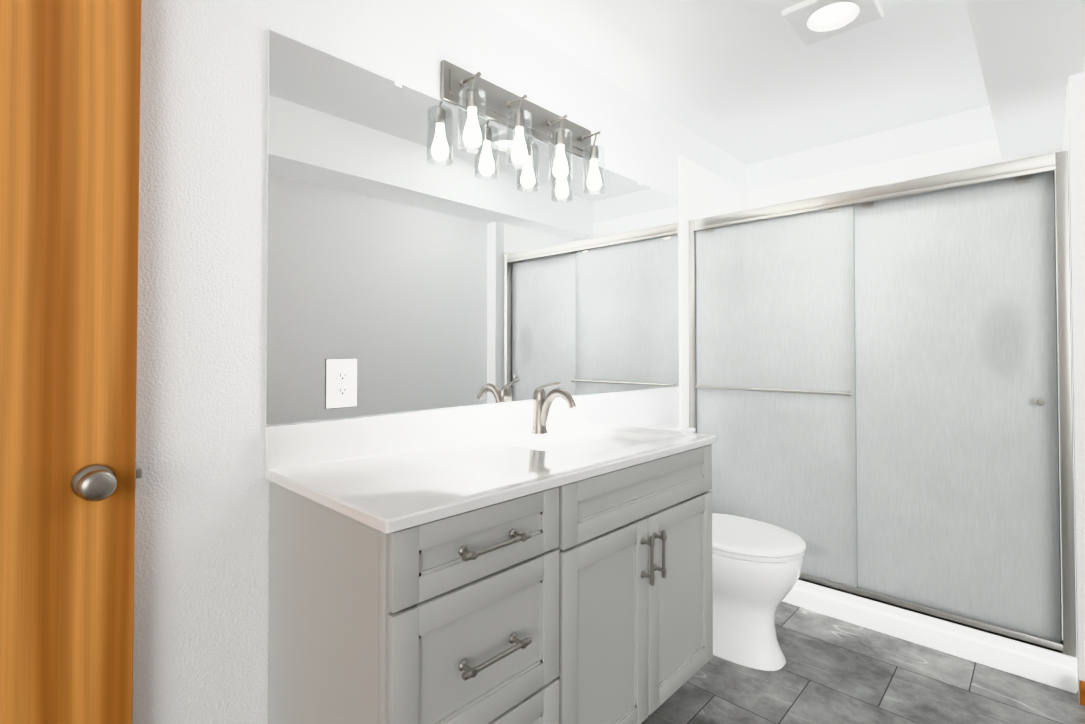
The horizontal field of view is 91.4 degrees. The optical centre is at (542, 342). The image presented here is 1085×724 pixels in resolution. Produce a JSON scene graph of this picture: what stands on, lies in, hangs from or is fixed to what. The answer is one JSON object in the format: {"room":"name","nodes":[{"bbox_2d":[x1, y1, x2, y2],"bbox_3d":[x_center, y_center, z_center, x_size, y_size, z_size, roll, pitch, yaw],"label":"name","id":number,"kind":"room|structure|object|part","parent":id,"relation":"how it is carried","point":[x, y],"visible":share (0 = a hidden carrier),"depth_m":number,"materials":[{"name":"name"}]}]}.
{"room":"bathroom","nodes":[
{"label":"bathroom","id":0,"kind":"room"},
{"bbox_2d":[132,0,745,723],"bbox_3d":[-0.092,0.011,1.929,0.108,2.290,4.070,-1,-1,44],"label":"wall","id":1,"kind":"structure","parent":0,"point":[202,578],"depth_m":1.38,"materials":[{"name":"white paint"}]},
{"bbox_2d":[325,358,356,408],"bbox_3d":[-0.526,0.107,1.390,0.008,0.129,0.086,-1,-1,44],"label":"electrical outlet plate","id":2,"kind":"object","parent":1,"relation":"attached to","point":[340,383],"visible":1,"depth_m":1.39,"materials":[{"name":"white plastic"}]},
{"bbox_3d":[0.014,-0.268,1.972,0.008,0.954,1.950,-1,-1,44],"label":"mirror","id":3,"kind":"part","parent":1,"relation":"part of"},
{"bbox_2d":[441,60,604,194],"bbox_3d":[-0.017,-0.727,1.858,0.131,0.280,0.732,-1,-1,44],"label":"sconce","id":4,"kind":"object","parent":1,"relation":"attached to","point":[474,95],"visible":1,"depth_m":1.79,"materials":[{"name":"silver metal"}]},
{"bbox_2d":[481,0,988,164],"bbox_3d":[0.485,-1.193,1.400,1.700,0.100,4.070,-1,-1,44],"label":"ceiling","id":5,"kind":"structure","parent":0,"point":[746,82],"depth_m":2.15,"materials":[{"name":"white paint"}]},
{"bbox_2d":[782,0,882,45],"bbox_3d":[0.994,-1.125,1.816,0.250,0.022,0.250,-1,-1,44],"label":"recessed light","id":6,"kind":"object","parent":5,"relation":"in","point":[809,22],"visible":1,"depth_m":1.83,"materials":[{"name":"white plastic"}]},
{"bbox_2d":[965,0,1084,158],"bbox_3d":[0.923,-1.014,0.980,0.290,0.270,3.870,-1,-1,44],"label":"soffit","id":7,"kind":"structure","parent":5,"relation":"attached to","point":[1031,54],"depth_m":1.64,"materials":[{"name":"white paint"}]},
{"bbox_2d":[641,602,1084,723],"bbox_3d":[0.485,1.197,1.361,1.700,0.100,4.070,-1,-1,44],"label":"floor","id":8,"kind":"structure","parent":0,"point":[832,670],"depth_m":1.76,"materials":[{"name":"tile"}]},
{"bbox_2d":[265,396,715,723],"bbox_3d":[-0.031,0.676,1.488,0.588,0.945,1.210,-1,-1,44],"label":"bathroom vanity","id":9,"kind":"object","parent":8,"relation":"on","point":[495,564],"visible":1,"depth_m":1.18,"materials":[{"name":"grey paint"}]},
{"bbox_2d":[531,382,575,433],"bbox_3d":[0.057,0.223,1.788,0.191,0.171,0.112,-1,-1,44],"label":"faucet","id":10,"kind":"object","parent":9,"relation":"on","point":[542,402],"visible":1,"depth_m":1.79,"materials":[{"name":"silver metal"}]},
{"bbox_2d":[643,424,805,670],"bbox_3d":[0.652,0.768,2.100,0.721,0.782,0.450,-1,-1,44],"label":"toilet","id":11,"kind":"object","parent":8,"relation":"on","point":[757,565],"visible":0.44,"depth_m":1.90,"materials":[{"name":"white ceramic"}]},
{"bbox_2d":[678,85,1077,691],"bbox_3d":[1.495,0.106,2.504,1.412,2.120,0.848,-1,-1,44],"label":"wall surround","id":12,"kind":"object","parent":8,"relation":"on","point":[703,192],"visible":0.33,"depth_m":2.73,"materials":[{"name":"white paint"}]},
{"bbox_2d":[782,580,1076,692],"bbox_3d":[1.278,1.107,2.251,1.395,0.110,0.100,-1,-1,44],"label":"curb","id":13,"kind":"object","parent":8,"relation":"on","point":[1042,665],"visible":0.62,"depth_m":1.98,"materials":[{"name":"white plastic"}]},
{"bbox_2d":[746,105,996,190],"bbox_3d":[1.889,0.025,2.784,1.600,2.290,0.100,-1,-1,44],"label":"wall","id":14,"kind":"structure","parent":0,"point":[956,130],"depth_m":2.83,"materials":[{"name":"white paint"}]},
{"bbox_2d":[1068,72,1084,702],"bbox_3d":[2.038,0.012,1.989,0.088,2.290,0.848,-1,-1,44],"label":"wall","id":15,"kind":"structure","parent":0,"point":[1076,104],"depth_m":1.70,"materials":[{"name":"white paint"}]},
{"bbox_2d":[689,150,1075,656],"bbox_3d":[1.269,0.206,2.256,1.394,1.690,0.113,-1,-1,44],"label":"shower door frame","id":16,"kind":"object","parent":15,"relation":"attached to","point":[873,389],"visible":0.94,"depth_m":2.12,"materials":[{"name":"grey glass"}]},
{"bbox_2d":[1080,680,1084,705],"bbox_3d":[1.711,1.114,1.625,0.086,0.075,0.103,-1,-1,44],"label":"baseboard","id":17,"kind":"structure","parent":15,"relation":"attached to","point":[1082,692],"depth_m":1.68,"materials":[{"name":"brown wood"}]},
{"bbox_3d":[-0.883,-0.021,-0.057,1.500,2.290,0.100,-1,-1,44],"label":"wall","id":18,"kind":"structure","parent":0,"visible":0},
{"bbox_2d":[0,0,141,723],"bbox_3d":[-1.052,0.111,0.763,0.105,2.028,0.782,-1,-1,44],"label":"door","id":19,"kind":"structure","parent":18,"relation":"in","point":[70,81],"depth_m":0.98,"materials":[{"name":"brown wood"}]}
]}

